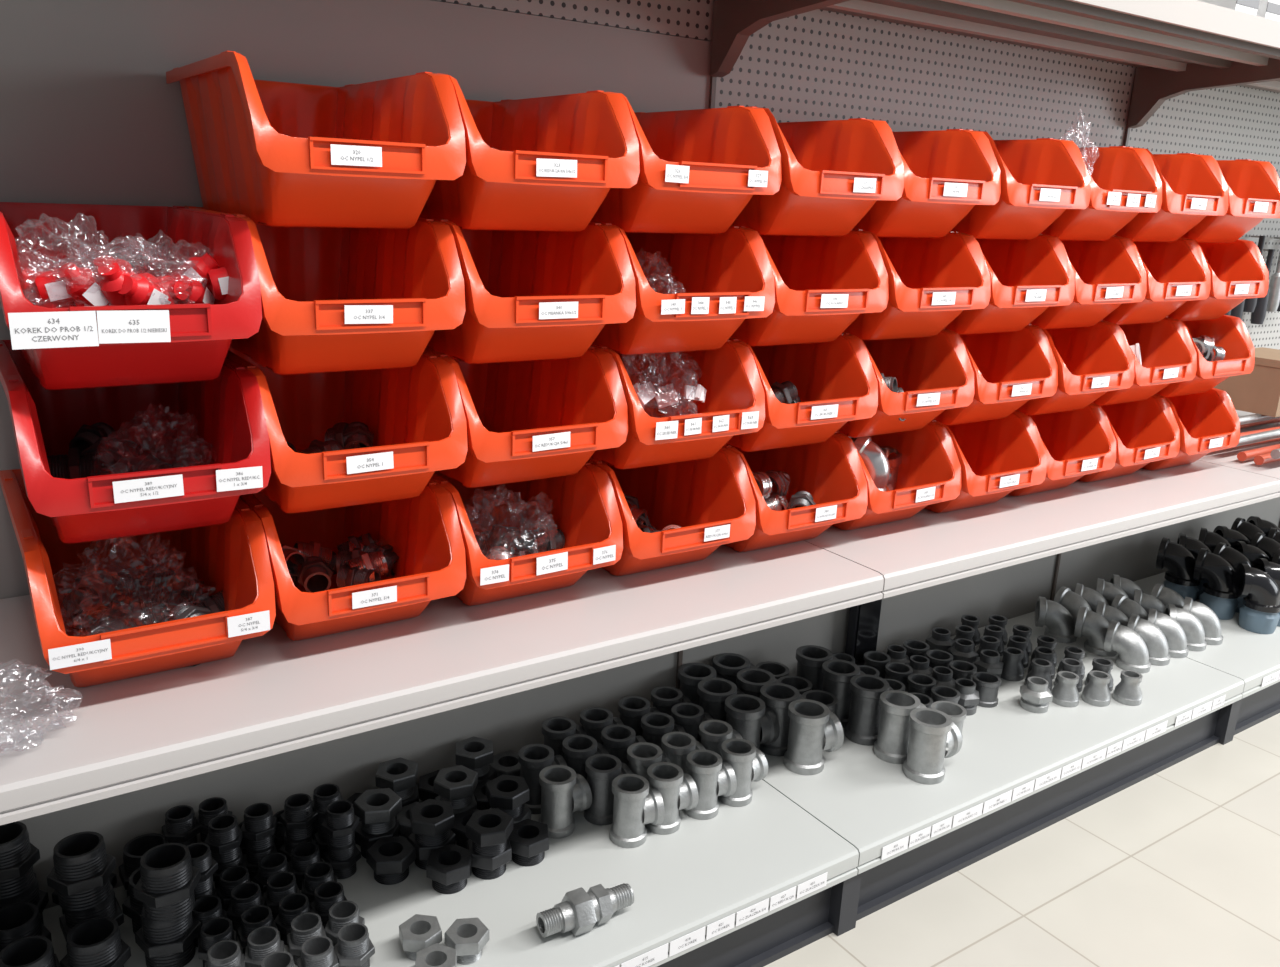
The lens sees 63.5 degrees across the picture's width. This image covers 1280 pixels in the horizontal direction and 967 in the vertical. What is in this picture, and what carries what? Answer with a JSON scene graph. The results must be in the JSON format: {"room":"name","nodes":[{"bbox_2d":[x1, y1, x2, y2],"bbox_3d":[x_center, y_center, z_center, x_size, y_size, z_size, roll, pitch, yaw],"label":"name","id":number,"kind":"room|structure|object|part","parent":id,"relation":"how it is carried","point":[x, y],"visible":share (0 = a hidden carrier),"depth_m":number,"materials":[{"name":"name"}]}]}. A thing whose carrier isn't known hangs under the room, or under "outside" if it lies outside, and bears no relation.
{"room":"hardware store","nodes":[
{"label":"hardware store","id":0,"kind":"room"},
{"bbox_2d":[287,422,373,453],"bbox_3d":[-0.401,-0.037,1.240,0.165,0.062,0.135,-8,19,-33],"label":"loose steel nipples","id":1,"kind":"object","parent":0,"point":[343,435],"depth_m":1.25,"materials":[{"name":"black metal"}]},
{"bbox_2d":[845,599,881,665],"bbox_3d":[0.459,0.289,2.114,0.070,0.190,0.024,-8,19,-33],"label":"post","id":2,"kind":"object","parent":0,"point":[863,622],"visible":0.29,"depth_m":2.10,"materials":[{"name":"metal"}]},
{"bbox_2d":[764,713,1279,966],"bbox_3d":[2.248,1.106,0.493,10.000,0.050,5.716,-8,19,-33],"label":"floor","id":3,"kind":"structure","parent":0,"point":[1179,866],"depth_m":1.71,"materials":[{"name":"tile"}]},
{"bbox_2d":[0,0,1279,966],"bbox_3d":[0.711,-0.496,1.785,5.682,2.200,0.482,-8,19,-33],"label":"shelving unit","id":4,"kind":"object","parent":3,"relation":"on","point":[89,112],"visible":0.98,"depth_m":1.50,"materials":[{"name":"paint"}]},
{"bbox_2d":[0,660,70,754],"bbox_3d":[-0.579,0.197,0.901,0.118,0.072,0.146,8,17,18],"label":"plastic bag","id":5,"kind":"object","parent":4,"relation":"on","point":[11,660],"visible":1,"depth_m":0.93,"materials":[{"name":"clear plastic"}]},
{"bbox_2d":[0,821,200,966],"bbox_3d":[-0.799,0.521,1.182,0.533,0.144,0.225,-8,19,-33],"label":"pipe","id":6,"kind":"object","parent":4,"relation":"on","point":[159,878],"visible":0.99,"depth_m":1.24,"materials":[{"name":"metal"}]},
{"bbox_2d":[0,469,275,686],"bbox_3d":[-0.548,0.093,1.120,0.212,0.160,0.363,-8,19,-33],"label":"storage bin","id":7,"kind":"object","parent":4,"relation":"on","point":[232,556],"visible":0.7,"depth_m":1.05,"materials":[{"name":"orange plastic"}]},
{"bbox_2d":[54,537,210,636],"bbox_3d":[-0.540,0.108,1.096,0.155,0.128,0.144,-8,19,-33],"label":"plastic bag","id":8,"kind":"object","parent":7,"relation":"in","point":[151,537],"visible":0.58,"depth_m":1.08,"materials":[{"name":"clear plastic"}]},
{"bbox_2d":[0,340,270,543],"bbox_3d":[-0.538,-0.051,1.082,0.212,0.160,0.363,-8,19,-33],"label":"storage bin","id":9,"kind":"object","parent":7,"relation":"on","point":[227,410],"visible":0.72,"depth_m":1.01,"materials":[{"name":"red plastic"}]},
{"bbox_2d":[47,422,203,478],"bbox_3d":[-0.563,-0.017,1.124,0.152,0.077,0.160,-8,19,-33],"label":"loose black fittings","id":10,"kind":"object","parent":9,"relation":"in","point":[82,455],"visible":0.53,"depth_m":1.08,"materials":[{"name":"black plastic"}]},
{"bbox_2d":[0,202,261,389],"bbox_3d":[-0.533,-0.194,1.041,0.212,0.160,0.363,-8,19,-33],"label":"storage bin","id":11,"kind":"object","parent":9,"relation":"on","point":[73,347],"visible":0.95,"depth_m":0.96,"materials":[{"name":"red plastic"}]},
{"bbox_2d":[16,214,143,300],"bbox_3d":[-0.523,-0.186,0.959,0.130,0.125,0.125,9,17,20],"label":"plastic bag","id":12,"kind":"object","parent":11,"relation":"in","point":[77,214],"visible":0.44,"depth_m":0.95,"materials":[{"name":"clear plastic"}]},
{"bbox_2d":[29,237,190,304],"bbox_3d":[-0.486,-0.189,0.947,0.178,0.075,0.073,-8,19,-33],"label":"plastic bag","id":13,"kind":"object","parent":11,"relation":"in","point":[133,237],"visible":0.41,"depth_m":0.95,"materials":[{"name":"clear plastic"}]},
{"bbox_2d":[22,252,228,307],"bbox_3d":[-0.472,-0.187,0.980,0.210,0.064,0.114,-8,19,-33],"label":"plug","id":14,"kind":"object","parent":11,"relation":"in","point":[112,282],"visible":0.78,"depth_m":0.93,"materials":[{"name":"plastic"}]},
{"bbox_2d":[116,238,208,276],"bbox_3d":[-0.473,-0.191,1.010,0.124,0.110,0.127,-8,19,-33],"label":"plastic bag","id":15,"kind":"object","parent":11,"relation":"in","point":[150,238],"visible":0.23,"depth_m":1.00,"materials":[{"name":"clear plastic"}]},
{"bbox_2d":[92,406,215,467],"bbox_3d":[-0.518,-0.033,1.094,0.111,0.107,0.118,14,20,36],"label":"plastic bag","id":16,"kind":"object","parent":9,"relation":"in","point":[156,406],"visible":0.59,"depth_m":1.09,"materials":[{"name":"clear plastic"}]},
{"bbox_2d":[63,564,224,665],"bbox_3d":[-0.526,0.137,1.125,0.190,0.086,0.131,12,18,31],"label":"fittings","id":17,"kind":"object","parent":7,"relation":"in","point":[138,607],"visible":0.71,"depth_m":1.12,"materials":[{"name":"metal"}]},
{"bbox_2d":[161,784,374,966],"bbox_3d":[-0.465,0.514,1.337,0.246,0.100,0.338,-8,19,-33],"label":"pipe fitting","id":18,"kind":"object","parent":4,"relation":"on","point":[259,866],"visible":0.98,"depth_m":1.34,"materials":[{"name":"metal"}]},
{"bbox_2d":[240,479,465,640],"bbox_3d":[-0.377,0.065,1.243,0.212,0.160,0.363,-8,19,-33],"label":"storage bin","id":19,"kind":"object","parent":4,"relation":"on","point":[424,531],"visible":0.38,"depth_m":1.17,"materials":[{"name":"orange plastic"}]},
{"bbox_2d":[281,533,398,592],"bbox_3d":[-0.371,0.101,1.273,0.141,0.070,0.130,7,16,15],"label":"loose steel nipples","id":20,"kind":"object","parent":19,"relation":"in","point":[362,559],"visible":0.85,"depth_m":1.24,"materials":[{"name":"weathered steel"},{"name":"black iron"}]},
{"bbox_2d":[226,346,467,512],"bbox_3d":[-0.367,-0.077,1.199,0.212,0.160,0.363,-8,19,-33],"label":"storage bin","id":21,"kind":"object","parent":19,"relation":"on","point":[415,415],"visible":0.52,"depth_m":1.14,"materials":[{"name":"orange plastic"}]},
{"bbox_2d":[184,206,464,374],"bbox_3d":[-0.363,-0.221,1.162,0.212,0.160,0.363,-8,19,-33],"label":"storage bin","id":22,"kind":"object","parent":21,"relation":"on","point":[334,299],"visible":0.67,"depth_m":1.09,"materials":[{"name":"orange plastic"}]},
{"bbox_2d":[166,51,465,228],"bbox_3d":[-0.356,-0.363,1.117,0.212,0.160,0.363,-8,19,-33],"label":"storage bin","id":23,"kind":"object","parent":22,"relation":"on","point":[373,154],"visible":0.95,"depth_m":1.05,"materials":[{"name":"orange plastic"}]},
{"bbox_3d":[-0.366,-0.429,1.341,1.130,2.180,0.012,-8,19,-33],"label":"panel","id":24,"kind":"part","parent":4,"relation":"part of","materials":[{"name":"paint"}]},
{"bbox_3d":[-0.255,0.155,1.300,1.131,0.035,0.447,-8,19,-33],"label":"shelf","id":25,"kind":"part","parent":4,"relation":"part of","materials":[{"name":"metal"}]},
{"bbox_2d":[399,914,489,966],"bbox_3d":[-0.242,0.575,1.281,0.105,0.034,0.112,-8,19,-33],"label":"bushing","id":26,"kind":"object","parent":4,"relation":"on","point":[420,936],"visible":1,"depth_m":1.28,"materials":[{"name":"metal"}]},
{"bbox_2d":[346,736,548,893],"bbox_3d":[-0.260,0.482,1.520,0.308,0.080,0.255,-8,19,-33],"label":"bushing","id":27,"kind":"object","parent":4,"relation":"on","point":[473,813],"visible":0.98,"depth_m":1.47,"materials":[{"name":"metal"}]},
{"bbox_3d":[-0.270,0.576,1.414,1.131,0.042,0.459,-8,19,-33],"label":"shelf","id":28,"kind":"part","parent":4,"relation":"part of","materials":[{"name":"metal"}]},
{"bbox_2d":[431,462,622,605],"bbox_3d":[-0.203,0.040,1.359,0.212,0.160,0.363,-8,19,-34],"label":"storage bin","id":29,"kind":"object","parent":4,"relation":"on","point":[583,505],"visible":0.45,"depth_m":1.29,"materials":[{"name":"orange plastic"}]},
{"bbox_2d":[464,489,549,552],"bbox_3d":[-0.176,0.061,1.318,0.144,0.128,0.138,9,17,23],"label":"plastic bag","id":30,"kind":"object","parent":29,"relation":"in","point":[507,489],"visible":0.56,"depth_m":1.32,"materials":[{"name":"clear plastic"}]},
{"bbox_2d":[474,524,564,559],"bbox_3d":[-0.188,0.085,1.330,0.137,0.072,0.141,11,18,29],"label":"loose steel nipples","id":31,"kind":"object","parent":29,"relation":"in","point":[504,542],"visible":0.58,"depth_m":1.33,"materials":[{"name":"metal"}]},
{"bbox_2d":[424,346,627,487],"bbox_3d":[-0.195,-0.104,1.321,0.212,0.160,0.363,-8,19,-33],"label":"storage bin","id":32,"kind":"object","parent":29,"relation":"on","point":[534,419],"visible":0.46,"depth_m":1.26,"materials":[{"name":"orange plastic"}]},
{"bbox_2d":[426,219,635,363],"bbox_3d":[-0.186,-0.245,1.276,0.212,0.160,0.363,-8,19,-33],"label":"storage bin","id":33,"kind":"object","parent":32,"relation":"on","point":[530,295],"visible":0.52,"depth_m":1.21,"materials":[{"name":"orange plastic"}]},
{"bbox_2d":[419,73,639,231],"bbox_3d":[-0.181,-0.389,1.237,0.212,0.160,0.363,-8,19,-33],"label":"storage bin","id":34,"kind":"object","parent":33,"relation":"on","point":[549,163],"visible":0.67,"depth_m":1.16,"materials":[{"name":"orange plastic"}]},
{"bbox_2d":[536,883,633,937],"bbox_3d":[-0.070,0.555,1.350,0.130,0.048,0.056,-7,18,-31],"label":"pipe union","id":35,"kind":"object","parent":4,"relation":"on","point":[579,910],"visible":1,"depth_m":1.33,"materials":[{"name":"metal"}]},
{"bbox_2d":[518,686,767,847],"bbox_3d":[-0.009,0.450,1.655,0.369,0.090,0.276,-8,19,-33],"label":"pipe fitting","id":36,"kind":"object","parent":4,"relation":"on","point":[635,771],"visible":1,"depth_m":1.60,"materials":[{"name":"metal"}]},
{"bbox_2d":[587,447,755,575],"bbox_3d":[-0.024,0.015,1.478,0.212,0.160,0.363,-8,19,-33],"label":"storage bin","id":37,"kind":"object","parent":4,"relation":"on","point":[712,500],"visible":0.38,"depth_m":1.42,"materials":[{"name":"orange plastic"}]},
{"bbox_2d":[624,493,681,532],"bbox_3d":[-0.015,0.064,1.458,0.147,0.076,0.141,-8,19,-33],"label":"rings","id":38,"kind":"object","parent":37,"relation":"in","point":[640,516],"visible":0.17,"depth_m":1.45,"materials":[{"name":"metal"}]},
{"bbox_2d":[591,340,764,468],"bbox_3d":[-0.017,-0.127,1.432,0.212,0.160,0.363,-8,19,-33],"label":"storage bin","id":39,"kind":"object","parent":37,"relation":"on","point":[734,404],"visible":0.46,"depth_m":1.36,"materials":[{"name":"orange plastic"}]},
{"bbox_2d":[621,353,699,417],"bbox_3d":[0.022,-0.118,1.382,0.132,0.140,0.139,-2,16,-16],"label":"plastic bag","id":40,"kind":"object","parent":39,"relation":"in","point":[663,353],"visible":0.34,"depth_m":1.36,"materials":[{"name":"clear plastic"}]},
{"bbox_2d":[633,381,706,408],"bbox_3d":[0.029,-0.115,1.368,0.123,0.041,0.068,-8,19,-33],"label":"packs","id":41,"kind":"object","parent":40,"relation":"in","point":[645,392],"visible":0.83,"depth_m":1.36,"materials":[{"name":"plastic"}]},
{"bbox_2d":[592,222,774,354],"bbox_3d":[-0.009,-0.270,1.391,0.212,0.160,0.363,-8,19,-33],"label":"storage bin","id":42,"kind":"object","parent":39,"relation":"on","point":[726,278],"visible":0.49,"depth_m":1.32,"materials":[{"name":"orange plastic"}]},
{"bbox_2d":[643,257,684,293],"bbox_3d":[0.006,-0.247,1.353,0.134,0.120,0.124,-8,19,-33],"label":"plastic bag","id":43,"kind":"object","parent":42,"relation":"in","point":[644,257],"visible":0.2,"depth_m":1.34,"materials":[{"name":"clear plastic"}]},
{"bbox_2d":[590,94,781,233],"bbox_3d":[-0.006,-0.415,1.356,0.212,0.160,0.363,-8,19,-33],"label":"storage bin","id":44,"kind":"object","parent":42,"relation":"on","point":[700,168],"visible":0.56,"depth_m":1.27,"materials":[{"name":"orange plastic"}]},
{"bbox_2d":[723,434,867,551],"bbox_3d":[0.152,-0.010,1.592,0.212,0.160,0.363,-8,19,-33],"label":"storage bin","id":45,"kind":"object","parent":4,"relation":"on","point":[831,471],"visible":0.27,"depth_m":1.52,"materials":[{"name":"orange plastic"}]},
{"bbox_2d":[752,470,815,510],"bbox_3d":[0.192,0.023,1.535,0.144,0.090,0.124,-8,19,-33],"label":"rings","id":46,"kind":"object","parent":45,"relation":"in","point":[773,485],"visible":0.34,"depth_m":1.52,"materials":[{"name":"metal"}]},
{"bbox_2d":[726,333,877,451],"bbox_3d":[0.159,-0.153,1.553,0.212,0.160,0.363,-8,19,-33],"label":"storage bin","id":47,"kind":"object","parent":45,"relation":"on","point":[836,383],"visible":0.27,"depth_m":1.48,"materials":[{"name":"orange plastic"}]},
{"bbox_2d":[771,381,800,403],"bbox_3d":[0.189,-0.117,1.508,0.121,0.079,0.122,-8,19,-33],"label":"rings","id":48,"kind":"object","parent":47,"relation":"in","point":[786,392],"visible":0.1,"depth_m":1.49,"materials":[{"name":"metal"}]},
{"bbox_2d":[731,226,888,345],"bbox_3d":[0.164,-0.297,1.513,0.212,0.160,0.363,-8,19,-33],"label":"storage bin","id":49,"kind":"object","parent":47,"relation":"on","point":[823,284],"visible":0.36,"depth_m":1.44,"materials":[{"name":"orange plastic"}]},
{"bbox_2d":[731,106,903,235],"bbox_3d":[0.173,-0.439,1.467,0.212,0.160,0.363,-8,19,-34],"label":"storage bin","id":50,"kind":"object","parent":49,"relation":"on","point":[833,172],"visible":0.42,"depth_m":1.38,"materials":[{"name":"orange plastic"}]},
{"bbox_2d":[678,645,961,783],"bbox_3d":[0.299,0.412,1.810,0.341,0.105,0.408,-8,19,-33],"label":"pipe fitting","id":51,"kind":"object","parent":4,"relation":"on","point":[802,716],"visible":0.91,"depth_m":1.78,"materials":[{"name":"metal"}]},
{"bbox_2d":[832,422,960,529],"bbox_3d":[0.326,-0.036,1.711,0.212,0.160,0.363,-8,19,-33],"label":"storage bin","id":52,"kind":"object","parent":4,"relation":"on","point":[929,472],"visible":0.3,"depth_m":1.64,"materials":[{"name":"orange plastic"}]},
{"bbox_2d":[848,436,901,490],"bbox_3d":[0.344,-0.028,1.679,0.149,0.140,0.171,10,18,26],"label":"loose zinc elbows","id":53,"kind":"object","parent":52,"relation":"in","point":[883,471],"visible":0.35,"depth_m":1.58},
{"bbox_2d":[838,330,973,437],"bbox_3d":[0.334,-0.179,1.670,0.212,0.160,0.363,-8,19,-33],"label":"storage bin","id":54,"kind":"object","parent":52,"relation":"on","point":[935,374],"visible":0.3,"depth_m":1.60,"materials":[{"name":"orange plastic"}]},
{"bbox_2d":[880,373,904,420],"bbox_3d":[0.367,-0.138,1.593,0.084,0.078,0.122,-2,16,-14],"label":"rings","id":55,"kind":"object","parent":54,"relation":"in","point":[891,382],"visible":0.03,"depth_m":1.54,"materials":[{"name":"metal"}]},
{"bbox_2d":[843,229,990,339],"bbox_3d":[0.344,-0.321,1.626,0.212,0.160,0.363,-8,19,-33],"label":"storage bin","id":56,"kind":"object","parent":54,"relation":"on","point":[931,281],"visible":0.4,"depth_m":1.55,"materials":[{"name":"orange plastic"}]},
{"bbox_2d":[853,119,1000,237],"bbox_3d":[0.346,-0.465,1.589,0.212,0.160,0.363,-8,19,-33],"label":"storage bin","id":57,"kind":"object","parent":56,"relation":"on","point":[948,172],"visible":0.34,"depth_m":1.51,"materials":[{"name":"orange plastic"}]},
{"bbox_3d":[0.572,-0.563,1.963,1.130,2.180,0.012,-8,19,-33],"label":"panel","id":58,"kind":"part","parent":4,"relation":"part of","materials":[{"name":"paint"}]},
{"bbox_2d":[832,640,1000,747],"bbox_3d":[0.554,0.390,2.013,0.243,0.060,0.321,-8,19,-33],"label":"socket","id":59,"kind":"object","parent":4,"relation":"on","point":[955,688],"visible":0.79,"depth_m":2.01,"materials":[{"name":"silver metal"}]},
{"bbox_2d":[924,412,1046,512],"bbox_3d":[0.505,-0.059,1.823,0.212,0.160,0.363,-8,19,-33],"label":"storage bin","id":60,"kind":"object","parent":4,"relation":"on","point":[997,457],"visible":0.27,"depth_m":1.76,"materials":[{"name":"orange plastic"}]},
{"bbox_2d":[933,325,1057,424],"bbox_3d":[0.509,-0.204,1.786,0.212,0.160,0.363,-8,19,-33],"label":"storage bin","id":61,"kind":"object","parent":60,"relation":"on","point":[1011,369],"visible":0.23,"depth_m":1.72,"materials":[{"name":"orange plastic"}]},
{"bbox_2d":[945,231,1074,334],"bbox_3d":[0.519,-0.346,1.743,0.212,0.160,0.363,-8,19,-33],"label":"storage bin","id":62,"kind":"object","parent":61,"relation":"on","point":[1028,277],"visible":0.28,"depth_m":1.67,"materials":[{"name":"orange plastic"}]},
{"bbox_2d":[951,130,1090,239],"bbox_3d":[0.526,-0.489,1.701,0.212,0.160,0.363,-8,19,-33],"label":"storage bin","id":63,"kind":"object","parent":62,"relation":"on","point":[1042,178],"visible":0.37,"depth_m":1.62,"materials":[{"name":"orange plastic"}]},
{"bbox_3d":[0.667,0.442,2.035,1.131,0.042,0.459,-8,19,-33],"label":"shelf","id":64,"kind":"part","parent":4,"relation":"part of","materials":[{"name":"metal"}]},
{"bbox_2d":[925,615,1142,712],"bbox_3d":[0.791,0.370,2.130,0.266,0.055,0.404,-8,19,-33],"label":"pipe fitting","id":65,"kind":"object","parent":4,"relation":"on","point":[1036,693],"visible":0.94,"depth_m":2.10,"materials":[{"name":"silver metal"}]},
{"bbox_3d":[0.683,0.021,1.922,1.131,0.035,0.447,-8,19,-33],"label":"shelf","id":66,"kind":"part","parent":4,"relation":"part of","materials":[{"name":"metal"}]},
{"bbox_3d":[0.696,-0.775,1.730,1.130,0.044,0.371,-8,19,-33],"label":"overhead shelf","id":67,"kind":"part","parent":4,"relation":"part of","materials":[{"name":"metal"}]},
{"bbox_2d":[1008,404,1115,495],"bbox_3d":[0.678,-0.086,1.944,0.212,0.160,0.363,-8,19,-33],"label":"storage bin","id":68,"kind":"object","parent":4,"relation":"on","point":[1078,443],"visible":0.21,"depth_m":1.88,"materials":[{"name":"orange plastic"}]},
{"bbox_2d":[1017,321,1134,414],"bbox_3d":[0.689,-0.228,1.899,0.212,0.160,0.363,-8,19,-33],"label":"storage bin","id":69,"kind":"object","parent":68,"relation":"on","point":[1092,361],"visible":0.3,"depth_m":1.82,"materials":[{"name":"orange plastic"}]},
{"bbox_2d":[1029,233,1146,328],"bbox_3d":[0.693,-0.372,1.862,0.212,0.160,0.363,-8,19,-33],"label":"storage bin","id":70,"kind":"object","parent":69,"relation":"on","point":[1110,273],"visible":0.26,"depth_m":1.79,"materials":[{"name":"orange plastic"}]},
{"bbox_2d":[1042,146,1161,240],"bbox_3d":[0.699,-0.515,1.821,0.212,0.160,0.363,-8,19,-33],"label":"storage bin","id":71,"kind":"object","parent":70,"relation":"on","point":[1125,182],"visible":0.3,"depth_m":1.74,"materials":[{"name":"orange plastic"}]},
{"bbox_2d":[1035,574,1222,672],"bbox_3d":[1.108,0.304,2.349,0.413,0.088,0.279,-8,19,-33],"label":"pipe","id":72,"kind":"object","parent":4,"relation":"on","point":[1145,630],"visible":1,"depth_m":2.29,"materials":[{"name":"metal"}]},
{"bbox_2d":[1078,395,1179,481],"bbox_3d":[0.854,-0.111,2.061,0.212,0.160,0.363,-8,19,-33],"label":"storage bin","id":73,"kind":"object","parent":4,"relation":"on","point":[1147,431],"visible":0.29,"depth_m":2.00,"materials":[{"name":"orange plastic"}]},
{"bbox_2d":[1093,318,1196,405],"bbox_3d":[0.863,-0.253,2.017,0.212,0.160,0.363,-8,19,-34],"label":"storage bin","id":74,"kind":"object","parent":73,"relation":"on","point":[1167,350],"depth_m":1.95,"materials":[{"name":"orange plastic"}]},
{"bbox_3d":[0.904,-0.228,1.947,0.067,0.089,0.158,8,17,19],"label":"white pipe caps","id":75,"kind":"part","parent":74,"relation":"part of","materials":[{"name":"plastic"}]},
{"bbox_2d":[1102,235,1210,324],"bbox_3d":[0.868,-0.397,1.979,0.212,0.160,0.363,-8,19,-34],"label":"storage bin","id":76,"kind":"object","parent":74,"relation":"on","point":[1178,272],"visible":0.26,"depth_m":1.90,"materials":[{"name":"orange plastic"}]},
{"bbox_2d":[1114,147,1228,241],"bbox_3d":[0.876,-0.539,1.935,0.212,0.160,0.363,-8,19,-34],"label":"storage bin","id":77,"kind":"object","parent":76,"relation":"on","point":[1194,186],"visible":0.28,"depth_m":1.85,"materials":[{"name":"orange plastic"}]},
{"bbox_3d":[1.510,-0.697,2.585,1.130,2.180,0.012,-8,19,-33],"label":"panel","id":78,"kind":"part","parent":4,"relation":"part of","materials":[{"name":"paint"}]},
{"bbox_2d":[1142,388,1239,469],"bbox_3d":[1.034,-0.135,2.173,0.212,0.160,0.363,-8,19,-33],"label":"storage bin","id":79,"kind":"object","parent":4,"relation":"on","point":[1208,421],"visible":0.3,"depth_m":2.10,"materials":[{"name":"orange plastic"}]},
{"bbox_2d":[1156,315,1254,396],"bbox_3d":[1.040,-0.278,2.133,0.212,0.160,0.362,-8,19,-33],"label":"storage bin","id":80,"kind":"object","parent":79,"relation":"on","point":[1230,333],"visible":0.27,"depth_m":2.05,"materials":[{"name":"orange plastic"}]},
{"bbox_2d":[1192,335,1224,361],"bbox_3d":[1.091,-0.254,2.044,0.133,0.076,0.082,-8,19,-33],"label":"rings","id":81,"kind":"object","parent":80,"relation":"in","point":[1205,344],"visible":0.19,"depth_m":2.03,"materials":[{"name":"silver metal"}]},
{"bbox_2d":[1168,237,1268,320],"bbox_3d":[1.044,-0.422,2.095,0.212,0.160,0.363,-8,19,-33],"label":"storage bin","id":82,"kind":"object","parent":80,"relation":"on","point":[1238,269],"visible":0.25,"depth_m":2.02,"materials":[{"name":"orange plastic"}]},
{"bbox_2d":[1181,159,1279,242],"bbox_3d":[1.052,-0.565,2.054,0.212,0.160,0.363,-8,19,-33],"label":"storage bin","id":83,"kind":"object","parent":82,"relation":"on","point":[1253,186],"visible":0.34,"depth_m":1.97,"materials":[{"name":"orange plastic"}]},
{"bbox_3d":[1.605,0.308,2.657,1.131,0.042,0.459,-8,19,-33],"label":"shelf","id":84,"kind":"part","parent":4,"relation":"part of","materials":[{"name":"metal"}]},
{"bbox_2d":[1163,579,1279,633],"bbox_3d":[1.583,0.265,2.626,0.523,0.054,0.273,-8,19,-33],"label":"coupling","id":85,"kind":"object","parent":4,"relation":"on","point":[1251,620],"visible":0.21,"depth_m":2.47,"materials":[{"name":"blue plastic"}]},
{"bbox_2d":[1156,516,1279,612],"bbox_3d":[1.565,0.188,2.612,0.552,0.098,0.307,-8,19,-33],"label":"pipe elbows","id":86,"kind":"object","parent":85,"relation":"on","point":[1242,560],"visible":1,"depth_m":2.53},
{"bbox_2d":[1198,0,1279,21],"bbox_3d":[1.163,-0.846,1.864,0.471,0.070,0.071,-8,19,-33],"label":"boxes","id":87,"kind":"object","parent":4,"relation":"on","point":[1270,9],"visible":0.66,"depth_m":1.75,"materials":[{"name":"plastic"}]},
{"bbox_3d":[1.620,-0.113,2.544,1.131,0.035,0.447,-8,19,-33],"label":"shelf","id":88,"kind":"part","parent":4,"relation":"part of","materials":[{"name":"metal"}]},
{"bbox_2d":[1210,414,1279,464],"bbox_3d":[1.573,-0.134,2.455,0.850,0.055,0.292,-8,19,-33],"label":"rods","id":89,"kind":"object","parent":4,"relation":"on","point":[1268,454],"visible":0.32,"depth_m":2.25,"materials":[{"name":"red paint"}]},
{"bbox_2d":[1213,347,1279,416],"bbox_3d":[1.550,-0.253,2.547,0.224,0.132,0.165,-8,19,-33],"label":"cardboard box","id":90,"kind":"object","parent":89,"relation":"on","point":[1258,392],"visible":0.59,"depth_m":2.47,"materials":[{"name":"cardboard"}]},
{"bbox_2d":[1224,236,1279,323],"bbox_3d":[1.510,-0.511,2.606,0.514,0.223,0.045,-8,19,-33],"label":"hanging tools","id":91,"kind":"object","parent":4,"relation":"hanging from","point":[1270,302],"visible":0.27,"depth_m":2.67,"materials":[{"name":"metal"}]},
{"bbox_3d":[1.634,-0.909,2.352,1.130,0.044,0.371,-8,19,-33],"label":"overhead shelf","id":92,"kind":"part","parent":4,"relation":"part of","materials":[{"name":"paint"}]}
]}

